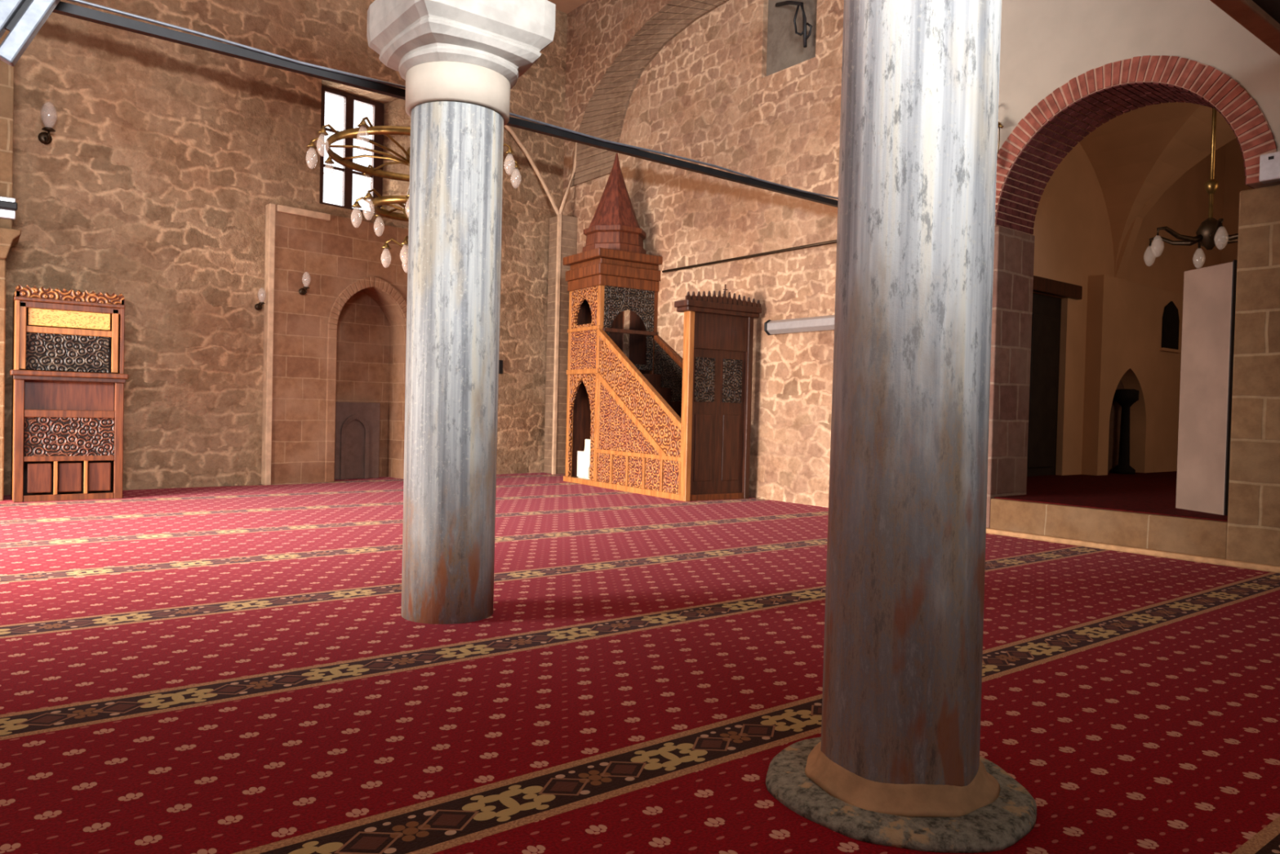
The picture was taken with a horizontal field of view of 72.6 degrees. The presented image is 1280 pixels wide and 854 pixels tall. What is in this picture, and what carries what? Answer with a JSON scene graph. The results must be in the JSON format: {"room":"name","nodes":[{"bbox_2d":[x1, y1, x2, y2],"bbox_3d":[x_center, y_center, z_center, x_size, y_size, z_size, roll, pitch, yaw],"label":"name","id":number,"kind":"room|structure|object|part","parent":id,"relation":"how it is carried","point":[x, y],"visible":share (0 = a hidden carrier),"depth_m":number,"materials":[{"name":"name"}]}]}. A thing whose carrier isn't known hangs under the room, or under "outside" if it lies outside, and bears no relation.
{"room":"mosque","nodes":[
{"label":"mosque","id":0,"kind":"room"},
{"bbox_2d":[3,0,567,495],"bbox_3d":[-5.294,-2.918,10.085,0.641,7.200,11.450,2,1,45],"label":"wall","id":1,"kind":"structure","parent":0,"point":[162,164],"depth_m":9.96,"materials":[{"name":"brown stone"}]},
{"bbox_2d":[0,195,17,219],"bbox_3d":[-6.028,-2.059,8.091,0.400,0.200,0.110,1,1,-38],"label":"clamp","id":2,"kind":"object","parent":1,"relation":"attached to","point":[8,206],"visible":1,"depth_m":8.16,"materials":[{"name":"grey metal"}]},
{"bbox_2d":[0,30,21,500],"bbox_3d":[-6.389,-2.909,8.128,1.000,7.200,0.640,1,1,-38],"label":"trim","id":3,"kind":"structure","parent":1,"relation":"attached to","point":[9,237],"depth_m":8.20,"materials":[{"name":"stone"}]},
{"bbox_2d":[37,126,55,144],"bbox_3d":[-5.961,-3.064,8.771,0.236,0.395,0.148,2,1,45],"label":"wall sconce","id":4,"kind":"object","parent":1,"relation":"attached to","point":[45,138],"visible":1,"depth_m":8.81,"materials":[{"name":"brown metal"}]},
{"bbox_3d":[-6.041,-2.934,8.849,0.020,0.122,0.122,2,1,45],"label":"wall plate","id":5,"kind":"part","parent":4,"relation":"part of","materials":[{"name":"brown metal"}]},
{"bbox_3d":[-5.982,-2.919,8.790,0.160,0.105,0.024,2,1,45],"label":"arm","id":6,"kind":"part","parent":4,"relation":"part of","materials":[{"name":"brown metal"}]},
{"bbox_2d":[254,302,264,310],"bbox_3d":[-4.511,-1.523,10.366,0.158,0.263,0.099,2,1,45],"label":"wall sconce","id":7,"kind":"object","parent":1,"relation":"attached to","point":[258,306],"visible":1,"depth_m":10.39,"materials":[{"name":"brown metal"}]},
{"bbox_3d":[-4.562,-1.436,10.415,0.020,0.081,0.081,2,1,45],"label":"wall plate","id":8,"kind":"part","parent":7,"relation":"part of","materials":[{"name":"brown metal"}]},
{"bbox_2d":[261,203,408,484],"bbox_3d":[-3.678,-0.985,11.536,0.545,3.360,2.700,2,1,45],"label":"niche","id":9,"kind":"object","parent":1,"relation":"attached to","point":[334,358],"visible":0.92,"depth_m":10.97,"materials":[{"name":"stone"}]},
{"bbox_3d":[-4.463,-0.984,10.463,0.128,3.360,0.070,2,1,45],"label":"edge moulding","id":10,"kind":"part","parent":9,"relation":"part of","materials":[{"name":"stone"}]},
{"bbox_3d":[-4.112,-2.620,10.667,0.045,0.080,0.660,2,1,45],"label":"cornice","id":11,"kind":"part","parent":9,"relation":"part of","materials":[{"name":"stone"}]},
{"bbox_2d":[298,286,309,294],"bbox_3d":[-4.087,-1.752,10.637,0.166,0.278,0.104,2,1,45],"label":"wall sconce","id":12,"kind":"object","parent":9,"relation":"attached to","point":[302,291],"visible":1,"depth_m":10.66,"materials":[{"name":"brown metal"}]},
{"bbox_3d":[-4.141,-1.661,10.690,0.020,0.086,0.086,2,1,45],"label":"wall plate","id":13,"kind":"part","parent":12,"relation":"part of","materials":[{"name":"brown metal"}]},
{"bbox_3d":[-3.498,-0.631,11.384,0.035,2.668,1.240,2,1,45],"label":"arch moulding","id":14,"kind":"part","parent":9,"relation":"part of","materials":[{"name":"stone"}]},
{"bbox_2d":[319,85,383,214],"bbox_3d":[-3.895,-3.665,11.715,0.060,1.580,0.930,2,1,45],"label":"window","id":15,"kind":"structure","parent":1,"relation":"in","point":[376,183],"depth_m":11.68,"materials":[{"name":"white glass"}]},
{"bbox_2d":[498,360,502,373],"bbox_3d":[-2.077,-0.892,12.947,0.050,0.200,0.060,2,1,45],"label":"wall box","id":16,"kind":"object","parent":1,"relation":"attached to","point":[500,362],"visible":0.79,"depth_m":12.92,"materials":[{"name":"black metal"}]},
{"bbox_2d":[503,124,577,474],"bbox_3d":[-1.685,-1.972,13.088,1.551,5.373,0.216,1,1,-30],"label":"trim","id":17,"kind":"structure","parent":1,"relation":"attached to","point":[508,128],"depth_m":13.23,"materials":[{"name":"stone"}]},
{"bbox_2d":[547,0,588,13],"bbox_3d":[-1.026,-6.413,4.595,11.700,0.200,15.500,1,1,-38],"label":"ceiling","id":18,"kind":"structure","parent":0,"point":[566,6],"depth_m":13.36,"materials":[{"name":"paint"}]},
{"bbox_2d":[306,116,520,255],"bbox_3d":[-2.105,-3.961,8.342,1.986,4.894,1.986,1,1,-38],"label":"chandelier","id":19,"kind":"object","parent":18,"relation":"hanging from","point":[363,129],"visible":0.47,"depth_m":8.21,"materials":[{"name":"brown metal"}]},
{"bbox_3d":[-2.618,-2.598,8.227,0.925,0.180,0.024,1,1,-16],"label":"arm","id":20,"kind":"part","parent":19,"relation":"part of","materials":[{"name":"gold metal"}]},
{"bbox_3d":[-2.483,-2.591,8.007,0.024,0.180,0.924,2,1,44],"label":"arm","id":21,"kind":"part","parent":19,"relation":"part of","materials":[{"name":"gold metal"}]},
{"bbox_3d":[-2.624,-2.603,8.485,0.924,0.180,0.024,2,1,14],"label":"arm","id":22,"kind":"part","parent":19,"relation":"part of","materials":[{"name":"gold metal"}]},
{"bbox_3d":[-2.444,-2.096,8.325,0.528,0.178,0.024,1,1,-10],"label":"arm","id":23,"kind":"part","parent":19,"relation":"part of","materials":[{"name":"gold metal"}]},
{"bbox_3d":[-2.257,-2.583,7.882,0.024,0.180,0.925,2,1,14],"label":"arm","id":24,"kind":"part","parent":19,"relation":"part of","materials":[{"name":"gold metal"}]},
{"bbox_3d":[-2.500,-2.604,8.712,0.925,0.180,0.024,2,1,44],"label":"arm","id":25,"kind":"part","parent":19,"relation":"part of","materials":[{"name":"gold metal"}]},
{"bbox_3d":[-2.322,-2.090,8.133,0.024,0.178,0.528,2,1,35],"label":"arm","id":26,"kind":"part","parent":19,"relation":"part of","materials":[{"name":"gold metal"}]},
{"bbox_3d":[-2.395,-2.099,8.548,0.528,0.178,0.024,2,1,35],"label":"arm","id":27,"kind":"part","parent":19,"relation":"part of","materials":[{"name":"gold metal"}]},
{"bbox_3d":[-2.311,-1.717,8.348,0.254,0.171,0.024,1,1,-13],"label":"arm","id":28,"kind":"part","parent":19,"relation":"part of","materials":[{"name":"gold metal"}]},
{"bbox_3d":[-1.660,-2.580,8.508,0.925,0.180,0.024,1,1,-16],"label":"arm","id":29,"kind":"part","parent":19,"relation":"part of","materials":[{"name":"gold metal"}]},
{"bbox_2d":[0,472,1279,853],"bbox_3d":[-1.205,0.908,4.731,11.100,0.050,14.900,1,1,-38],"label":"floor","id":30,"kind":"structure","parent":0,"point":[240,668],"depth_m":3.22,"materials":[{"name":"carpet"}]},
{"bbox_2d":[9,284,128,502],"bbox_3d":[-5.647,-0.319,8.610,0.945,2.040,0.660,1,1,-38],"label":"pulpit","id":31,"kind":"object","parent":30,"relation":"on","point":[68,377],"visible":1,"depth_m":8.42,"materials":[{"name":"brown wood"}]},
{"bbox_3d":[-5.831,0.105,8.180,0.075,1.200,0.060,1,1,-38],"label":"post","id":32,"kind":"part","parent":31,"relation":"part of","materials":[{"name":"brown wood"}]},
{"bbox_3d":[-5.810,-0.860,8.198,0.055,0.630,0.060,1,1,-38],"label":"post","id":33,"kind":"part","parent":31,"relation":"part of","materials":[{"name":"brown wood"}]},
{"bbox_3d":[-5.715,0.486,8.291,0.190,0.280,0.028,1,1,-38],"label":"panel","id":34,"kind":"part","parent":31,"relation":"part of","materials":[{"name":"red wood"}]},
{"bbox_3d":[-5.530,-0.717,8.426,0.670,0.350,0.020,1,1,-38],"label":"openwork panel","id":35,"kind":"part","parent":31,"relation":"part of","materials":[{"name":"wood"}]},
{"bbox_3d":[-5.523,0.678,8.436,0.735,0.060,0.045,1,1,-38],"label":"rail","id":36,"kind":"part","parent":31,"relation":"part of","materials":[{"name":"brown wood"}]},
{"bbox_3d":[-5.512,-1.042,8.428,0.665,0.160,0.030,1,1,-38],"label":"script panel","id":37,"kind":"part","parent":31,"relation":"part of","materials":[{"name":"wood"}]},
{"bbox_3d":[-5.514,0.303,8.429,0.735,0.050,0.045,1,1,-38],"label":"rail","id":38,"kind":"part","parent":31,"relation":"part of","materials":[{"name":"brown wood"}]},
{"bbox_3d":[-5.513,-0.922,8.432,0.700,0.060,0.050,1,1,-38],"label":"rail","id":39,"kind":"part","parent":31,"relation":"part of","materials":[{"name":"brown wood"}]},
{"bbox_3d":[-5.552,-0.324,8.487,0.735,0.320,0.030,1,1,-38],"label":"plain panel","id":40,"kind":"part","parent":31,"relation":"part of","materials":[{"name":"red wood"}]},
{"bbox_3d":[-5.501,-1.199,8.424,0.895,0.035,0.120,1,1,-38],"label":"cornice","id":41,"kind":"part","parent":31,"relation":"part of","materials":[{"name":"brown wood"}]},
{"bbox_3d":[-5.513,0.093,8.431,0.725,0.370,0.030,1,1,-38],"label":"carved panel","id":42,"kind":"part","parent":31,"relation":"part of","materials":[{"name":"brown wood"}]},
{"bbox_3d":[-5.503,-0.126,8.421,0.735,0.070,0.045,1,1,-38],"label":"rail","id":43,"kind":"part","parent":31,"relation":"part of","materials":[{"name":"brown wood"}]},
{"bbox_3d":[-5.522,0.488,8.441,0.190,0.280,0.028,1,1,-38],"label":"panel","id":44,"kind":"part","parent":31,"relation":"part of","materials":[{"name":"red wood"}]},
{"bbox_3d":[-5.498,-1.152,8.428,0.825,0.060,0.060,1,1,-38],"label":"rail","id":45,"kind":"part","parent":31,"relation":"part of","materials":[{"name":"brown wood"}]},
{"bbox_3d":[-5.328,0.490,8.591,0.190,0.280,0.028,1,1,-38],"label":"panel","id":46,"kind":"part","parent":31,"relation":"part of","materials":[{"name":"red wood"}]},
{"bbox_3d":[-5.217,-0.854,8.657,0.055,0.630,0.060,1,1,-38],"label":"post","id":47,"kind":"part","parent":31,"relation":"part of","materials":[{"name":"brown wood"}]},
{"bbox_3d":[-5.190,0.112,8.676,0.075,1.200,0.060,1,1,-38],"label":"post","id":48,"kind":"part","parent":31,"relation":"part of","materials":[{"name":"brown wood"}]},
{"bbox_2d":[366,0,555,624],"bbox_3d":[-0.893,-0.550,4.184,0.684,2.900,0.684,1,1,-38],"label":"stone column","id":49,"kind":"structure","parent":30,"relation":"on","point":[460,62],"depth_m":4.00,"materials":[{"name":"stone"}]},
{"bbox_3d":[-0.868,-1.572,4.165,0.490,0.175,0.490,1,1,-38],"label":"neck moulding","id":50,"kind":"part","parent":49,"relation":"part of","materials":[{"name":"stone"}]},
{"bbox_2d":[577,439,590,479],"bbox_3d":[-0.631,0.465,11.840,0.250,0.600,0.470,1,1,-33],"label":"stand","id":51,"kind":"object","parent":30,"relation":"on","point":[583,456],"visible":0.33,"depth_m":11.79,"materials":[{"name":"white"}]},
{"bbox_2d":[563,153,761,501],"bbox_3d":[0.166,-1.453,11.101,1.085,4.500,2.950,1,1,-33],"label":"pulpit","id":52,"kind":"object","parent":30,"relation":"on","point":[656,422],"visible":1,"depth_m":10.87,"materials":[{"name":"brown wood"}]},
{"bbox_3d":[-0.957,-0.592,12.026,0.070,2.550,0.070,1,1,-33],"label":"tower post","id":53,"kind":"part","parent":52,"relation":"part of","materials":[{"name":"brown wood"}]},
{"bbox_3d":[-0.766,-0.021,11.716,0.040,1.430,0.690,1,1,-33],"label":"arch panel","id":54,"kind":"part","parent":52,"relation":"part of","materials":[{"name":"brown wood"}]},
{"bbox_3d":[-0.754,-0.744,11.699,0.075,0.065,0.840,1,1,-33],"label":"tower rail","id":55,"kind":"part","parent":52,"relation":"part of","materials":[{"name":"brown wood"}]},
{"bbox_3d":[-0.740,-1.031,11.698,0.038,0.510,0.690,1,1,-33],"label":"tower panel","id":56,"kind":"part","parent":52,"relation":"part of","materials":[{"name":"wood"}]},
{"bbox_3d":[-0.727,-1.606,11.687,0.040,0.540,0.690,1,1,-33],"label":"arch panel","id":57,"kind":"part","parent":52,"relation":"part of","materials":[{"name":"brown wood"}]},
{"bbox_3d":[-0.740,-1.311,11.688,0.075,0.050,0.840,1,1,-33],"label":"tower rail","id":58,"kind":"part","parent":52,"relation":"part of","materials":[{"name":"brown wood"}]},
{"bbox_3d":[-0.555,0.520,11.371,0.060,0.370,0.044,1,1,-33],"label":"post","id":59,"kind":"part","parent":52,"relation":"part of","materials":[{"name":"brown wood"}]},
{"bbox_3d":[-0.603,-0.563,12.261,0.780,2.640,0.040,1,1,-33],"label":"panel","id":60,"kind":"part","parent":52,"relation":"part of","materials":[{"name":"brown wood"}]},
{"bbox_3d":[-0.538,-0.570,11.392,0.070,2.550,0.070,1,1,-33],"label":"tower post","id":61,"kind":"part","parent":52,"relation":"part of","materials":[{"name":"brown wood"}]},
{"bbox_3d":[-0.452,0.523,11.216,0.038,0.315,0.282,1,1,-33],"label":"panel","id":62,"kind":"part","parent":52,"relation":"part of","materials":[{"name":"wood"}]},
{"bbox_3d":[-0.350,0.531,11.060,0.060,0.370,0.044,1,1,-33],"label":"post","id":63,"kind":"part","parent":52,"relation":"part of","materials":[{"name":"brown wood"}]},
{"bbox_3d":[-0.356,-2.086,11.915,1.070,0.470,0.980,1,1,-33],"label":"tower cornice","id":64,"kind":"part","parent":52,"relation":"part of","materials":[{"name":"brown wood"}]},
{"bbox_3d":[-0.247,0.534,10.906,0.038,0.315,0.282,1,1,-33],"label":"panel","id":65,"kind":"part","parent":52,"relation":"part of","materials":[{"name":"wood"}]},
{"bbox_3d":[-0.249,-0.548,12.495,0.070,2.620,0.070,1,1,-33],"label":"tower post","id":66,"kind":"part","parent":52,"relation":"part of","materials":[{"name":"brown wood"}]},
{"bbox_3d":[-0.256,0.546,10.916,0.062,0.490,2.830,1,1,-33],"label":"rail","id":67,"kind":"part","parent":52,"relation":"part of","materials":[{"name":"brown wood"}]},
{"bbox_3d":[-0.148,-0.123,10.779,0.046,0.798,1.278,1,1,-33],"label":"triangle panel","id":68,"kind":"part","parent":52,"relation":"part of","materials":[{"name":"wood"}]},
{"bbox_3d":[-0.145,0.542,10.750,0.060,0.370,0.044,1,1,-33],"label":"post","id":69,"kind":"part","parent":52,"relation":"part of","materials":[{"name":"brown wood"}]},
{"bbox_3d":[-0.136,-1.264,11.568,0.820,0.050,0.050,1,1,-33],"label":"rail","id":70,"kind":"part","parent":52,"relation":"part of","materials":[{"name":"brown wood"}]},
{"bbox_3d":[-0.042,0.545,10.596,0.038,0.315,0.282,1,1,-33],"label":"panel","id":71,"kind":"part","parent":52,"relation":"part of","materials":[{"name":"wood"}]},
{"bbox_3d":[-0.015,-0.212,10.587,0.038,1.930,1.860,1,1,-33],"label":"panel","id":72,"kind":"part","parent":52,"relation":"part of","materials":[{"name":"brown wood"}]},
{"bbox_3d":[-0.039,-0.547,12.178,0.030,2.640,0.690,1,1,-33],"label":"panel","id":73,"kind":"part","parent":52,"relation":"part of","materials":[{"name":"brown wood"}]},
{"bbox_3d":[-0.012,-0.615,10.575,0.075,1.255,1.930,1,1,-33],"label":"handrail","id":74,"kind":"part","parent":52,"relation":"part of","materials":[{"name":"brown wood"}]},
{"bbox_3d":[0.060,0.553,10.440,0.060,0.370,0.044,1,1,-33],"label":"post","id":75,"kind":"part","parent":52,"relation":"part of","materials":[{"name":"brown wood"}]},
{"bbox_3d":[0.163,0.556,10.286,0.038,0.315,0.282,1,1,-33],"label":"panel","id":76,"kind":"part","parent":52,"relation":"part of","materials":[{"name":"wood"}]},
{"bbox_3d":[0.170,-0.526,11.862,0.070,2.620,0.070,1,1,-33],"label":"tower post","id":77,"kind":"part","parent":52,"relation":"part of","materials":[{"name":"brown wood"}]},
{"bbox_3d":[0.265,0.564,10.130,0.060,0.370,0.044,1,1,-33],"label":"post","id":78,"kind":"part","parent":52,"relation":"part of","materials":[{"name":"brown wood"}]},
{"bbox_3d":[0.701,-0.203,11.061,0.038,1.930,1.860,1,1,-33],"label":"panel","id":79,"kind":"part","parent":52,"relation":"part of","materials":[{"name":"wood"}]},
{"bbox_3d":[0.718,-0.606,11.058,0.075,1.255,1.930,1,1,-33],"label":"handrail","id":80,"kind":"part","parent":52,"relation":"part of","materials":[{"name":"brown wood"}]},
{"bbox_3d":[0.368,0.567,9.975,0.038,0.315,0.282,1,1,-33],"label":"panel","id":81,"kind":"part","parent":52,"relation":"part of","materials":[{"name":"wood"}]},
{"bbox_3d":[0.470,0.574,9.820,0.060,0.370,0.044,1,1,-33],"label":"post","id":82,"kind":"part","parent":52,"relation":"part of","materials":[{"name":"brown wood"}]},
{"bbox_3d":[0.528,-0.268,9.757,0.070,2.200,0.120,1,1,-33],"label":"portal post","id":83,"kind":"part","parent":52,"relation":"part of","materials":[{"name":"brown wood"}]},
{"bbox_3d":[0.712,-0.061,9.892,0.400,1.650,0.030,1,1,-33],"label":"portal door","id":84,"kind":"part","parent":52,"relation":"part of","materials":[{"name":"brown wood"}]},
{"bbox_3d":[0.861,0.800,10.014,0.810,0.070,0.100,1,1,-33],"label":"portal sill","id":85,"kind":"part","parent":52,"relation":"part of","materials":[{"name":"brown wood"}]},
{"bbox_3d":[0.903,-1.344,9.980,1.080,0.120,0.260,1,1,-33],"label":"portal cornice","id":86,"kind":"part","parent":52,"relation":"part of","materials":[{"name":"brown wood"}]},
{"bbox_3d":[1.047,-0.057,10.114,0.400,1.650,0.030,1,1,-33],"label":"portal door","id":87,"kind":"part","parent":52,"relation":"part of","materials":[{"name":"brown wood"}]},
{"bbox_3d":[1.245,-0.260,10.231,0.070,2.200,0.120,1,1,-33],"label":"portal post","id":88,"kind":"part","parent":52,"relation":"part of","materials":[{"name":"brown wood"}]},
{"bbox_2d":[765,0,1036,853],"bbox_3d":[0.736,-0.775,2.318,0.840,3.500,0.840,1,1,-38],"label":"stone column","id":89,"kind":"structure","parent":30,"relation":"on","point":[896,761],"depth_m":2.16,"materials":[{"name":"stone"}]},
{"bbox_2d":[990,497,1227,559],"bbox_3d":[3.885,0.810,7.141,0.620,0.305,1.830,1,1,-38],"label":"stone step","id":90,"kind":"structure","parent":30,"relation":"on","point":[1195,536],"depth_m":6.84,"materials":[{"name":"stone"}]},
{"bbox_2d":[986,527,1279,573],"bbox_3d":[4.982,1.004,5.158,0.070,0.045,8.000,1,1,-38],"label":"trim","id":91,"kind":"structure","parent":30,"relation":"on","point":[1216,561],"depth_m":6.62,"materials":[{"name":"stone"}]},
{"bbox_2d":[1226,184,1279,566],"bbox_3d":[6.092,-0.260,4.280,0.650,2.660,5.330,1,1,-38],"label":"wall pier","id":92,"kind":"object","parent":30,"relation":"on","point":[1253,529],"visible":1,"depth_m":6.07,"materials":[{"name":"beige stone"}]},
{"bbox_2d":[562,0,844,507],"bbox_3d":[0.865,-2.790,11.285,0.300,7.200,6.950,1,1,-38],"label":"wall","id":93,"kind":"structure","parent":0,"point":[708,95],"depth_m":10.48,"materials":[{"name":"beige stone"}]},
{"bbox_2d":[543,214,577,474],"bbox_3d":[-1.232,-1.256,13.484,0.300,3.950,0.340,1,1,-38],"label":"trim","id":94,"kind":"structure","parent":93,"relation":"attached to","point":[569,224],"depth_m":13.36,"materials":[{"name":"stone"}]},
{"bbox_2d":[570,0,728,186],"bbox_3d":[0.258,-4.740,11.824,0.053,2.149,4.240,1,1,-38],"label":"arch","id":95,"kind":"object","parent":93,"relation":"attached to","point":[605,113],"depth_m":12.46,"materials":[{"name":"stone"}]},
{"bbox_2d":[662,239,836,272],"bbox_3d":[1.546,-2.020,10.070,0.034,0.034,4.050,1,1,-38],"label":"rod","id":96,"kind":"object","parent":93,"relation":"attached to","point":[832,241],"visible":0.65,"depth_m":10.30,"materials":[{"name":"brown metal"}]},
{"bbox_2d":[764,315,834,335],"bbox_3d":[1.869,-1.128,9.579,0.175,0.178,1.225,1,1,-38],"label":"heater","id":97,"kind":"object","parent":93,"relation":"attached to","point":[820,322],"visible":0.75,"depth_m":9.62,"materials":[{"name":"silver metal"}]},
{"bbox_2d":[986,226,1035,528],"bbox_3d":[3.098,-0.426,8.175,0.620,2.700,0.840,1,1,-38],"label":"wall pier","id":98,"kind":"structure","parent":93,"relation":"attached to","point":[1014,250],"depth_m":7.81,"materials":[{"name":"stone"}]},
{"bbox_2d":[766,0,817,75],"bbox_3d":[1.802,-4.820,10.069,0.100,1.550,1.000,1,1,-38],"label":"panel","id":99,"kind":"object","parent":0,"point":[785,49],"depth_m":10.09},
{"bbox_2d":[775,0,812,48],"bbox_3d":[1.732,-4.603,9.928,0.075,0.720,0.680,1,1,-27],"label":"bracket","id":100,"kind":"object","parent":99,"relation":"attached to","point":[805,24],"visible":1,"depth_m":9.75,"materials":[{"name":"metal"}]},
{"bbox_2d":[1032,142,1091,475],"bbox_3d":[4.276,-2.036,10.202,3.700,5.300,0.180,1,1,-38],"label":"wall","id":101,"kind":"structure","parent":0,"point":[1061,228],"depth_m":11.01,"materials":[{"name":"paint"}]},
{"bbox_2d":[1026,293,1061,476],"bbox_3d":[4.400,-0.515,10.374,2.250,2.240,0.110,1,1,-38],"label":"door","id":102,"kind":"structure","parent":101,"relation":"in","point":[1046,310],"depth_m":10.77,"materials":[{"name":"black wood"}]},
{"bbox_2d":[1032,275,1082,299],"bbox_3d":[4.525,-1.716,10.268,2.700,0.170,0.080,1,1,-38],"label":"lintel","id":103,"kind":"object","parent":101,"relation":"attached to","point":[1042,285],"depth_m":10.68,"materials":[{"name":"brown wood"}]},
{"bbox_2d":[994,471,1227,521],"bbox_3d":[7.377,0.704,9.403,8.810,0.025,5.400,1,1,-38],"label":"floor","id":104,"kind":"structure","parent":0,"point":[1153,493],"depth_m":8.42,"materials":[{"name":"red carpet"}]},
{"bbox_2d":[1111,388,1138,474],"bbox_3d":[6.532,0.062,11.736,0.300,1.140,0.292,1,1,-38],"label":"pedestal stand","id":105,"kind":"object","parent":104,"relation":"on","point":[1126,397],"visible":0.98,"depth_m":11.68,"materials":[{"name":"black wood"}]},
{"bbox_2d":[1175,259,1237,515],"bbox_3d":[4.494,-0.297,6.857,0.130,1.940,0.502,1,1,-8],"label":"partition panel","id":106,"kind":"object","parent":104,"relation":"on","point":[1209,298],"depth_m":6.82,"materials":[{"name":"beige paint"}]},
{"bbox_2d":[996,0,1279,153],"bbox_3d":[5.376,-3.918,5.278,0.620,4.500,8.000,1,1,-38],"label":"wall","id":107,"kind":"structure","parent":0,"point":[1046,44],"depth_m":6.89,"materials":[{"name":"beige paint"}]},
{"bbox_2d":[996,121,1003,159],"bbox_3d":[3.046,-2.511,7.560,0.148,0.588,0.226,1,1,5],"label":"wall lantern","id":108,"kind":"object","parent":107,"relation":"attached to","point":[999,125],"visible":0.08,"depth_m":7.49,"materials":[{"name":"brown metal"}]},
{"bbox_2d":[995,55,1279,235],"bbox_3d":[3.954,-2.304,7.072,0.645,1.136,2.272,1,1,-38],"label":"brick arch","id":109,"kind":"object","parent":107,"relation":"attached to","point":[1040,141],"depth_m":7.10,"materials":[{"name":"brick"}]},
{"bbox_2d":[1209,0,1279,55],"bbox_3d":[2.970,-2.443,4.559,4.040,0.260,0.120,1,1,-38],"label":"trim","id":110,"kind":"structure","parent":107,"relation":"attached to","point":[1247,13],"depth_m":4.95,"materials":[{"name":"wood"}]},
{"bbox_2d":[1258,151,1279,183],"bbox_3d":[4.339,-1.780,5.972,0.095,0.190,0.140,1,1,-38],"label":"speaker","id":111,"kind":"object","parent":107,"relation":"attached to","point":[1269,163],"visible":1,"depth_m":5.95},
{"bbox_2d":[1081,144,1225,475],"bbox_3d":[7.595,-2.000,12.645,4.540,5.300,0.380,1,1,-38],"label":"wall","id":112,"kind":"structure","parent":0,"point":[1124,316],"depth_m":12.04,"materials":[{"name":"paint"}]},
{"bbox_2d":[1107,379,1124,472],"bbox_3d":[6.382,-0.164,11.852,1.200,1.600,0.060,1,1,-38],"label":"lining","id":113,"kind":"object","parent":112,"relation":"attached to","point":[1116,409],"visible":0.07,"depth_m":11.90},
{"bbox_2d":[1160,301,1181,353],"bbox_3d":[7.530,-1.424,12.345,0.600,0.718,0.050,1,1,-38],"label":"window","id":114,"kind":"structure","parent":112,"relation":"attached to","point":[1171,320],"depth_m":12.31,"materials":[{"name":"black glass"}]},
{"bbox_3d":[7.522,-1.085,12.351,0.600,0.040,0.050,1,1,-38],"label":"sill","id":115,"kind":"part","parent":114,"relation":"part of","materials":[{"name":"paint"}]},
{"bbox_2d":[1080,102,1236,279],"bbox_3d":[6.301,-3.252,8.371,4.640,2.700,5.120,1,1,-38],"label":"ceiling","id":116,"kind":"structure","parent":0,"point":[1135,156],"depth_m":10.87,"materials":[{"name":"paint"}]},
{"bbox_2d":[1148,107,1238,249],"bbox_3d":[5.099,-2.630,7.743,0.982,2.280,1.104,1,1,-38],"label":"chandelier","id":117,"kind":"object","parent":116,"relation":"hanging from","point":[1211,231],"visible":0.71,"depth_m":7.73,"materials":[{"name":"gold metal"}]},
{"bbox_3d":[4.909,-1.710,7.980,0.055,0.127,0.469,1,1,-38],"label":"arm","id":118,"kind":"part","parent":117,"relation":"part of","materials":[{"name":"brown metal"}]},
{"bbox_3d":[4.801,-1.708,7.729,0.469,0.127,0.053,1,1,-6],"label":"arm","id":119,"kind":"part","parent":117,"relation":"part of","materials":[{"name":"brown metal"}]},
{"bbox_3d":[5.187,-1.703,8.013,0.053,0.127,0.469,2,1,24],"label":"arm","id":120,"kind":"part","parent":117,"relation":"part of","materials":[{"name":"brown metal"}]},
{"bbox_3d":[5.101,-2.745,7.740,0.120,2.050,0.120,1,1,-38],"label":"stem","id":121,"kind":"part","parent":117,"relation":"part of","materials":[{"name":"gold metal"}]},
{"bbox_3d":[4.965,-1.699,7.506,0.053,0.127,0.469,2,1,24],"label":"arm","id":122,"kind":"part","parent":117,"relation":"part of","materials":[{"name":"brown metal"}]},
{"bbox_3d":[5.351,-1.695,7.791,0.469,0.127,0.053,1,1,-6],"label":"arm","id":123,"kind":"part","parent":117,"relation":"part of","materials":[{"name":"brown metal"}]},
{"bbox_3d":[5.243,-1.693,7.540,0.055,0.127,0.469,1,1,-38],"label":"arm","id":124,"kind":"part","parent":117,"relation":"part of","materials":[{"name":"brown metal"}]},
{"bbox_2d":[1221,137,1252,263],"bbox_3d":[10.925,-1.907,12.051,0.200,5.300,5.400,1,1,-38],"label":"wall","id":125,"kind":"structure","parent":0,"point":[1234,170],"depth_m":13.86,"materials":[{"name":"paint"}]},
{"bbox_2d":[1252,0,1279,23],"bbox_3d":[4.465,-2.340,2.627,4.040,0.120,4.830,1,1,-38],"label":"ceiling","id":126,"kind":"structure","parent":0,"point":[1272,7],"depth_m":4.87,"materials":[{"name":"black wood"}]},
{"bbox_3d":[-5.134,-2.737,0.542,0.300,7.200,13.300,1,1,-38],"label":"wall","id":127,"kind":"structure","parent":0,"visible":0},
{"bbox_2d":[52,0,838,207],"bbox_3d":[-1.542,-1.943,4.909,10.740,0.071,0.060,1,1,-38],"label":"rod","id":128,"kind":"object","parent":127,"relation":"attached to","point":[244,52],"visible":0.66,"depth_m":4.82,"materials":[{"name":"black metal"}]},
{"bbox_2d":[0,0,60,66],"bbox_3d":[-2.739,-1.835,3.861,0.377,0.496,0.138,1,1,-28],"label":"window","id":129,"kind":"structure","parent":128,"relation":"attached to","point":[24,19],"depth_m":3.81,"materials":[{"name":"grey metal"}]}
]}

